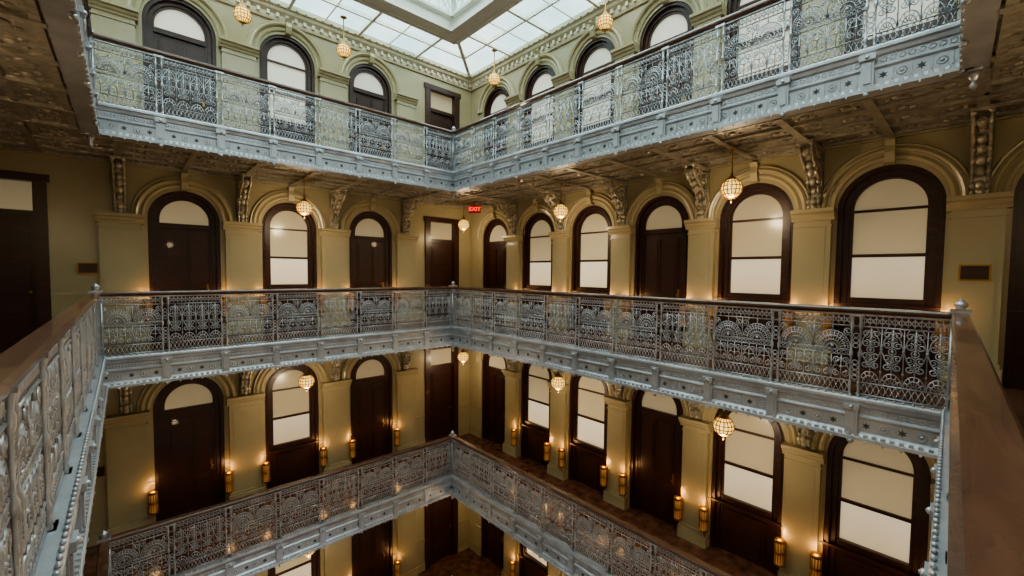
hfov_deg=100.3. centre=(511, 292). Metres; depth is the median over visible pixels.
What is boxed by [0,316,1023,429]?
fascia
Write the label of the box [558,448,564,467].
wall sconce
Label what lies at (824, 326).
wall sconce
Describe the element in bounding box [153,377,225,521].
door
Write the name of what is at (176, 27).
door
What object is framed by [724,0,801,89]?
window
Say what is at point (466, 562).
floor
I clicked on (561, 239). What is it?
trim
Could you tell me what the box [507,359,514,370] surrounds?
bracket
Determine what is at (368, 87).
door
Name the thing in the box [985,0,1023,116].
ribs
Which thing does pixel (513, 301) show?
wall sconce
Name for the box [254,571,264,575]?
trim
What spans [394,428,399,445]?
wall sconce
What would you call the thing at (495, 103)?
door
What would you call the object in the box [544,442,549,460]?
wall sconce
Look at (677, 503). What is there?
wall sconce
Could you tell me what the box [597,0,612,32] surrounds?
pendant lantern
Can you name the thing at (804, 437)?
bracket
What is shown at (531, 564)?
window
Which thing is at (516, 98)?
pilaster
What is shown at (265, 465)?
wall sconce
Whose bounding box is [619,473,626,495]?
wall sconce
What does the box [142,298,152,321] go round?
wall sconce
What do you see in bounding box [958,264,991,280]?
plaque
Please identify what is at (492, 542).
door
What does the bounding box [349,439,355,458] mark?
wall sconce
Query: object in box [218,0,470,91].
crown molding
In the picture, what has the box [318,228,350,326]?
trim
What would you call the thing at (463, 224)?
pendant lantern
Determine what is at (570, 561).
balcony railing
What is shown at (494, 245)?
door
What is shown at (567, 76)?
pilaster
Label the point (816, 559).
wall sconce
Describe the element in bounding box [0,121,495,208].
ribs
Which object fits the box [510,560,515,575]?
wall sconce
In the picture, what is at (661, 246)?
door
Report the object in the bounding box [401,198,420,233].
bracket
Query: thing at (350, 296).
wall sconce
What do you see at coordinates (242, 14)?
pendant lantern
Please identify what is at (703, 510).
wall sconce
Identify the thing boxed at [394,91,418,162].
pilaster
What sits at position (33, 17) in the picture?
ribs
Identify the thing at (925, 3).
window
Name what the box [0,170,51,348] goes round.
door
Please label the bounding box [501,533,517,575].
trim
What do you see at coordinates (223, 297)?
wall sconce
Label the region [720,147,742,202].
pendant lantern
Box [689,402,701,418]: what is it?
bracket
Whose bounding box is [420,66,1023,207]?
ribs
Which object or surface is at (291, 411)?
window
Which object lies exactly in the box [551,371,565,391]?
pendant lantern
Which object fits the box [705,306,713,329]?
wall sconce
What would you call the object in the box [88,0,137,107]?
trim
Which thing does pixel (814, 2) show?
trim
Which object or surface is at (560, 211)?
pendant lantern
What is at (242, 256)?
trim
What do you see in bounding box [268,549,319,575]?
window
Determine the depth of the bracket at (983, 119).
5.53 m
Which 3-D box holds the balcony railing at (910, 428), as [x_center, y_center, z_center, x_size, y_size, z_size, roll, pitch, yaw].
[1.509,0.824,7.865,0.239,1.900,9.362,-2,4,-42]
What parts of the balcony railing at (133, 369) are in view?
ornate panel, post, ornate panel, post, ornate panel, post, handrail, ornate panel, post, ornate panel, post, ornate panel, post, ornate panel, post, ornate panel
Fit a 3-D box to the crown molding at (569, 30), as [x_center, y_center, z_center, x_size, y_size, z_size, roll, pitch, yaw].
[3.091,-6.497,8.922,0.277,0.380,13.486,-2,4,-42]
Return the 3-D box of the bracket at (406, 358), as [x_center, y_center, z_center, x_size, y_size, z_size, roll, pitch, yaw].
[-2.957,1.826,12.506,0.220,1.000,0.812,-2,3,-42]
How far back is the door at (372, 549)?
12.49 m
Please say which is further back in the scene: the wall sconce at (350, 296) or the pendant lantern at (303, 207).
the wall sconce at (350, 296)
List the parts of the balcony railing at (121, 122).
ornate panel, post, ornate panel, post, ornate panel, handrail, post, ornate panel, post, ornate panel, post, ornate panel, post, ornate panel, post, ornate panel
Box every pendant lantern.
[233,0,251,25]
[296,179,312,217]
[298,364,314,390]
[303,551,314,557]
[336,15,350,59]
[457,348,468,363]
[458,202,468,232]
[488,49,499,87]
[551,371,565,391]
[553,183,567,221]
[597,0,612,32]
[712,411,734,439]
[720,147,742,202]
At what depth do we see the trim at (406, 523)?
12.95 m
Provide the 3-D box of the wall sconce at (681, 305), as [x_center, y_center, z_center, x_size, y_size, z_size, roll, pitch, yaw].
[3.466,0.462,8.640,0.181,0.470,0.172,-2,4,-42]
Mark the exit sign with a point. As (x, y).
(472, 208)
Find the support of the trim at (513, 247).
attached to the wall at (944, 152)
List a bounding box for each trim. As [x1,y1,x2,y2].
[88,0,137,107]
[94,211,146,342]
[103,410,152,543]
[218,35,259,131]
[222,221,262,333]
[225,392,265,506]
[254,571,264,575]
[317,67,349,149]
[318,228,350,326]
[320,378,351,478]
[324,537,349,575]
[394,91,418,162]
[394,234,418,320]
[394,367,418,456]
[396,510,417,575]
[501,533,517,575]
[502,369,520,457]
[503,235,521,321]
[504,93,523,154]
[546,380,568,480]
[548,230,571,328]
[548,563,564,575]
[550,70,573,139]
[603,395,630,509]
[607,225,634,337]
[610,40,638,122]
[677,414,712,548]
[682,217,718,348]
[689,1,725,99]
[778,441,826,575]
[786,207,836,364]
[801,0,841,65]
[930,479,935,495]
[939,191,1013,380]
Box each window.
[259,35,314,143]
[262,202,316,329]
[265,364,318,488]
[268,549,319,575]
[519,543,547,575]
[520,363,551,465]
[522,213,553,324]
[524,65,554,149]
[568,375,608,492]
[571,205,611,332]
[573,38,614,134]
[710,408,784,575]
[716,183,793,356]
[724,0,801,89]
[822,435,930,575]
[832,164,946,376]
[844,0,957,53]
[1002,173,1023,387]
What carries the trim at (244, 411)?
attached to the wall at (77, 188)
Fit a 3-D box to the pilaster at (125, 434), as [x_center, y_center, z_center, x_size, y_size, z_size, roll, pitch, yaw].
[-7.760,3.707,8.630,0.720,2.530,0.230,-2,3,-42]
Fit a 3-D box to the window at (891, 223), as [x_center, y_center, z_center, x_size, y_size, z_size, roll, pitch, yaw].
[5.730,-0.366,6.540,0.180,3.120,1.240,-2,4,-42]
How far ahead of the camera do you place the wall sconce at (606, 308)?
9.94 m
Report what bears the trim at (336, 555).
attached to the wall at (77, 188)
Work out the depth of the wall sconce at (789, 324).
7.20 m
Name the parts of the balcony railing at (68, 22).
post, post, handrail, post, post, post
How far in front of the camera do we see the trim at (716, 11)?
8.23 m
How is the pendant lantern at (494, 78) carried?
hanging from the skylight
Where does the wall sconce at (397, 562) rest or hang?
attached to the wall at (77, 188)
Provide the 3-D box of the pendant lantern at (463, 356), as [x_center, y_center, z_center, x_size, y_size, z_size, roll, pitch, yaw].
[-1.487,1.750,13.000,0.343,0.895,0.343,2,3,37]
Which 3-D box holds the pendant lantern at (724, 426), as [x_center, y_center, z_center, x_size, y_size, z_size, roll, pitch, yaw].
[3.605,2.061,7.259,0.343,0.895,0.343,-1,3,-31]
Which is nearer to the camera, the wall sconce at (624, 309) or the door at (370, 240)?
the wall sconce at (624, 309)
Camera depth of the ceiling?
5.81 m
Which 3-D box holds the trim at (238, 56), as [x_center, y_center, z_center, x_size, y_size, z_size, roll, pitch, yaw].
[-6.143,-4.332,9.651,0.760,2.530,0.230,-2,3,-42]
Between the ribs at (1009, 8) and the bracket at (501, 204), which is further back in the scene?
the bracket at (501, 204)
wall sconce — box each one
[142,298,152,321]
[148,490,158,515]
[222,296,229,317]
[224,471,233,493]
[259,295,267,315]
[262,461,269,482]
[318,294,325,312]
[320,447,326,466]
[348,293,354,310]
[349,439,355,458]
[394,292,399,308]
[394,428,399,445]
[395,560,400,575]
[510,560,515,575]
[511,429,516,445]
[512,294,517,309]
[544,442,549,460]
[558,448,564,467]
[561,297,567,314]
[600,465,606,486]
[603,299,610,318]
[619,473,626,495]
[622,301,630,320]
[673,495,682,520]
[679,304,687,326]
[699,506,708,532]
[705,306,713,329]
[773,536,785,567]
[782,311,794,337]
[809,551,822,575]
[819,313,832,341]
[933,320,950,353]
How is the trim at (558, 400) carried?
attached to the wall at (944, 152)
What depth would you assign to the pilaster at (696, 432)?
8.63 m
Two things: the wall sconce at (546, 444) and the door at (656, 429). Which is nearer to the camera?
the door at (656, 429)
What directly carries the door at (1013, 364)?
in the wall at (944, 152)
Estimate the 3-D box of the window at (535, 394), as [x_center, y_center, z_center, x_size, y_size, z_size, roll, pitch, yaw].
[0.727,3.332,12.202,0.180,3.120,1.240,-2,4,-42]
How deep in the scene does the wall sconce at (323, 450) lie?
11.04 m
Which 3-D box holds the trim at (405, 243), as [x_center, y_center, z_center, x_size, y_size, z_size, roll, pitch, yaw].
[-3.108,-0.432,12.596,0.680,2.530,0.230,-2,3,-42]
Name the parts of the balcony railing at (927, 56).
ornate panel, post, ornate panel, post, ornate panel, post, ornate panel, post, ornate panel, post, ornate panel, post, handrail, ornate panel, post, ornate panel, post, ornate panel, post, ornate panel, post, ornate panel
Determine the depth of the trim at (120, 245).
8.42 m
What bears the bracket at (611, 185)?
attached to the wall at (944, 152)
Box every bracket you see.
[109,155,126,212]
[118,386,132,413]
[235,173,253,221]
[239,371,251,394]
[329,187,348,228]
[331,360,342,380]
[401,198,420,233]
[402,351,413,369]
[493,199,517,234]
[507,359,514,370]
[540,189,566,230]
[600,178,628,225]
[612,384,622,398]
[681,162,710,218]
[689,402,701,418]
[796,139,825,208]
[796,426,811,447]
[968,104,996,194]
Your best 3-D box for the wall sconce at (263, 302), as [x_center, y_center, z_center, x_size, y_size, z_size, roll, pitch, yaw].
[-5.846,0.308,10.041,0.172,0.470,0.181,-2,3,-42]
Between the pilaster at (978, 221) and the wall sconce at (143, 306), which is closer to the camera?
the pilaster at (978, 221)
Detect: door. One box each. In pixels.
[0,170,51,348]
[142,0,215,123]
[147,191,220,337]
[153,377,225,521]
[348,64,390,157]
[349,211,391,322]
[350,355,391,463]
[352,520,392,575]
[424,82,460,170]
[424,216,459,318]
[424,346,458,442]
[425,496,457,569]
[481,517,503,568]
[482,354,506,445]
[483,219,507,318]
[484,87,508,161]
[630,389,682,527]
[633,196,688,341]
[638,2,693,114]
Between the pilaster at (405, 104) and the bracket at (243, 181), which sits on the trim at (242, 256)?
the bracket at (243, 181)
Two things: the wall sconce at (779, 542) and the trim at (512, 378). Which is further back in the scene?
the trim at (512, 378)
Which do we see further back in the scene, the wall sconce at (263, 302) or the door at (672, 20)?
the wall sconce at (263, 302)
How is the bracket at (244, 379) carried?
on the trim at (244, 411)
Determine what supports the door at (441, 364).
in the wall at (77, 188)
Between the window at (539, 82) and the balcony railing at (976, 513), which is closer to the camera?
the balcony railing at (976, 513)
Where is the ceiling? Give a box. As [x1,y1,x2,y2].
[0,0,1023,203]
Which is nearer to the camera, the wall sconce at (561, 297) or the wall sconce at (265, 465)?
the wall sconce at (265, 465)
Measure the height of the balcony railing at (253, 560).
1.900 m
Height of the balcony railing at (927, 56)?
1.900 m
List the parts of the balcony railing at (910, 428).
ornate panel, post, ornate panel, post, ornate panel, post, ornate panel, post, ornate panel, post, ornate panel, post, ornate panel, post, ornate panel, handrail, post, ornate panel, post, ornate panel, post, ornate panel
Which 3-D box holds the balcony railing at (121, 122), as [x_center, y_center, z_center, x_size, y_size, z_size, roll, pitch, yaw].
[-4.029,-3.278,8.819,6.883,1.900,0.239,-2,3,-42]
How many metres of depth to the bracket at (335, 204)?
11.02 m
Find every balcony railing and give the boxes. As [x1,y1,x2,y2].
[0,292,108,575]
[39,0,99,135]
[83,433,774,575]
[85,29,453,192]
[88,283,454,388]
[95,540,109,575]
[97,436,451,575]
[448,430,731,575]
[449,0,974,199]
[449,281,951,458]
[918,298,1023,575]
[959,0,1000,90]
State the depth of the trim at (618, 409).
9.99 m
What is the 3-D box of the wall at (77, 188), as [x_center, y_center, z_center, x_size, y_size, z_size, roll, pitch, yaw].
[-5.547,3.022,10.741,11.089,19.750,0.340,-2,3,-42]
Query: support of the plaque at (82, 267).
attached to the wall at (77, 188)
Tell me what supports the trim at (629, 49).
attached to the wall at (944, 152)
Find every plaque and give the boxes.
[77,262,98,273]
[96,465,105,477]
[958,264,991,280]
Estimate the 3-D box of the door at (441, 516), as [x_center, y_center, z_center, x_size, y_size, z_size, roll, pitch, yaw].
[-2.334,7.217,13.944,1.320,3.140,0.220,-2,3,-42]
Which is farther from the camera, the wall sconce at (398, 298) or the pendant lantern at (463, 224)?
the pendant lantern at (463, 224)
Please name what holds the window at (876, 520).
in the wall at (944, 152)
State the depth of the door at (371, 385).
12.28 m
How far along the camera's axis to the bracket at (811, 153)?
6.89 m
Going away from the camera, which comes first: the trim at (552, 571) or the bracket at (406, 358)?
the trim at (552, 571)
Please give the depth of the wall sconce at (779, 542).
7.39 m
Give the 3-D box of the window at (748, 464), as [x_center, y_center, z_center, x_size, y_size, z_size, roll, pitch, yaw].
[4.450,3.555,8.092,0.180,3.120,1.240,-2,4,-42]
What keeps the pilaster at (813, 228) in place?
attached to the wall at (944, 152)
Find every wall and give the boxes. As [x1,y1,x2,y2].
[0,0,470,575]
[469,0,1023,575]
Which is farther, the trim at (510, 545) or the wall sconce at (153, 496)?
the trim at (510, 545)
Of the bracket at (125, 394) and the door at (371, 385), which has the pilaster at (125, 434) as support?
the bracket at (125, 394)
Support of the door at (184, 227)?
in the wall at (77, 188)
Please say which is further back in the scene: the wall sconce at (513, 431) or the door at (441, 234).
the door at (441, 234)
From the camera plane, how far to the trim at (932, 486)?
6.03 m
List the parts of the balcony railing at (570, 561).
ornate panel, post, ornate panel, post, ornate panel, post, ornate panel, post, ornate panel, post, ornate panel, post, ornate panel, post, ornate panel, post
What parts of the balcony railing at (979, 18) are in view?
post, post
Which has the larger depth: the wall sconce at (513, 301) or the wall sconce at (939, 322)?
the wall sconce at (513, 301)
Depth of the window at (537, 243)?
12.11 m
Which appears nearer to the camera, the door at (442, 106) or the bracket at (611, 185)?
the bracket at (611, 185)
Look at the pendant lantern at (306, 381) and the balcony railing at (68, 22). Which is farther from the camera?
the pendant lantern at (306, 381)
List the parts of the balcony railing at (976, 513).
post, post, post, post, handrail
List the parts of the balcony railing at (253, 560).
ornate panel, post, ornate panel, post, ornate panel, post, ornate panel, post, ornate panel, post, ornate panel, post, ornate panel, post, ornate panel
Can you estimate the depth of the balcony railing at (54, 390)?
2.29 m
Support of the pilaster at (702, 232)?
attached to the wall at (944, 152)
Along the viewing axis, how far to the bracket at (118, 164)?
8.25 m
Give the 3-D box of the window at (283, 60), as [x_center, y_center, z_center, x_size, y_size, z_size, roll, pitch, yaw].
[-5.501,-4.659,10.474,1.240,3.120,0.180,-2,3,-42]
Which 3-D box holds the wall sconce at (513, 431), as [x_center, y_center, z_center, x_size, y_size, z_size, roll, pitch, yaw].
[0.059,4.256,12.539,0.181,0.470,0.172,-2,4,-42]
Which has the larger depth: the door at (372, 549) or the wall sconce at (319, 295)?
the door at (372, 549)
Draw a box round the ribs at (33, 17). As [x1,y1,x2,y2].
[0,0,87,154]
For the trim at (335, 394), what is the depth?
11.37 m
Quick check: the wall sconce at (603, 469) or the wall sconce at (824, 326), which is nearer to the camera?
the wall sconce at (824, 326)
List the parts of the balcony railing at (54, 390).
ornate panel, post, ornate panel, handrail, ornate panel, post, ornate panel, post, ornate panel, post, ornate panel, post, ornate panel, ornate panel, post, ornate panel, post, post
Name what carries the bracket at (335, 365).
on the trim at (335, 394)
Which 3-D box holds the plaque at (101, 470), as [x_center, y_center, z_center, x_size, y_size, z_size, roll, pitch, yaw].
[-8.165,3.530,8.364,0.300,0.220,0.026,-2,3,-42]
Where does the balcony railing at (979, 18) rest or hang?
on the floor
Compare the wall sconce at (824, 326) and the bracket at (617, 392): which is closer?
the wall sconce at (824, 326)
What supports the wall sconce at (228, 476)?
attached to the wall at (77, 188)
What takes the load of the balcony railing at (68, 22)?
on the floor
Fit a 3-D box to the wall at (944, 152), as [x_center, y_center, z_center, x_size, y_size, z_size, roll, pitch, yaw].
[3.098,3.165,9.454,0.341,19.750,13.486,-2,4,-42]
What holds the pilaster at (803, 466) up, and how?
attached to the wall at (944, 152)
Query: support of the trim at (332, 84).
attached to the wall at (77, 188)
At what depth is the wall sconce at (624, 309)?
9.55 m
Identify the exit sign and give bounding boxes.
[469,201,480,212]
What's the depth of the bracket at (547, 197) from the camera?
10.91 m
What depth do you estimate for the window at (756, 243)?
7.92 m
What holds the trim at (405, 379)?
attached to the wall at (77, 188)
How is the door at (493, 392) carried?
in the wall at (944, 152)
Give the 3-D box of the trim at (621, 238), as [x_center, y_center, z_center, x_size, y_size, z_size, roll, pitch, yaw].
[2.480,-0.253,9.848,0.230,2.530,0.600,-2,4,-42]
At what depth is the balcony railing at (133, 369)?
8.16 m
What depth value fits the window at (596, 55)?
10.50 m
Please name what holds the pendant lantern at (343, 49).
hanging from the skylight
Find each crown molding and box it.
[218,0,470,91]
[470,0,649,91]
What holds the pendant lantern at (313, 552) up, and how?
hanging from the ceiling
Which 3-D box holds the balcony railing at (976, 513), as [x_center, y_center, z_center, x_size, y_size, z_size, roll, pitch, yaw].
[2.208,1.091,2.127,6.882,1.900,0.239,-2,4,-44]
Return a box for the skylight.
[287,0,599,77]
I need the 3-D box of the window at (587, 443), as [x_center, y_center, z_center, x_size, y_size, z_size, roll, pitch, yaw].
[1.968,3.406,10.832,0.180,3.120,1.240,-2,4,-42]
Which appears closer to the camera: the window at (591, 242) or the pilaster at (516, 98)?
the window at (591, 242)
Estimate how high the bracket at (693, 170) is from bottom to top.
1.000 m
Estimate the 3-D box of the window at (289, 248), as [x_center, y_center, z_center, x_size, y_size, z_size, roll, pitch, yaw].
[-5.540,-0.663,10.655,1.240,3.120,0.180,-2,3,-42]
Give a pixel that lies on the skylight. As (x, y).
(454, 27)

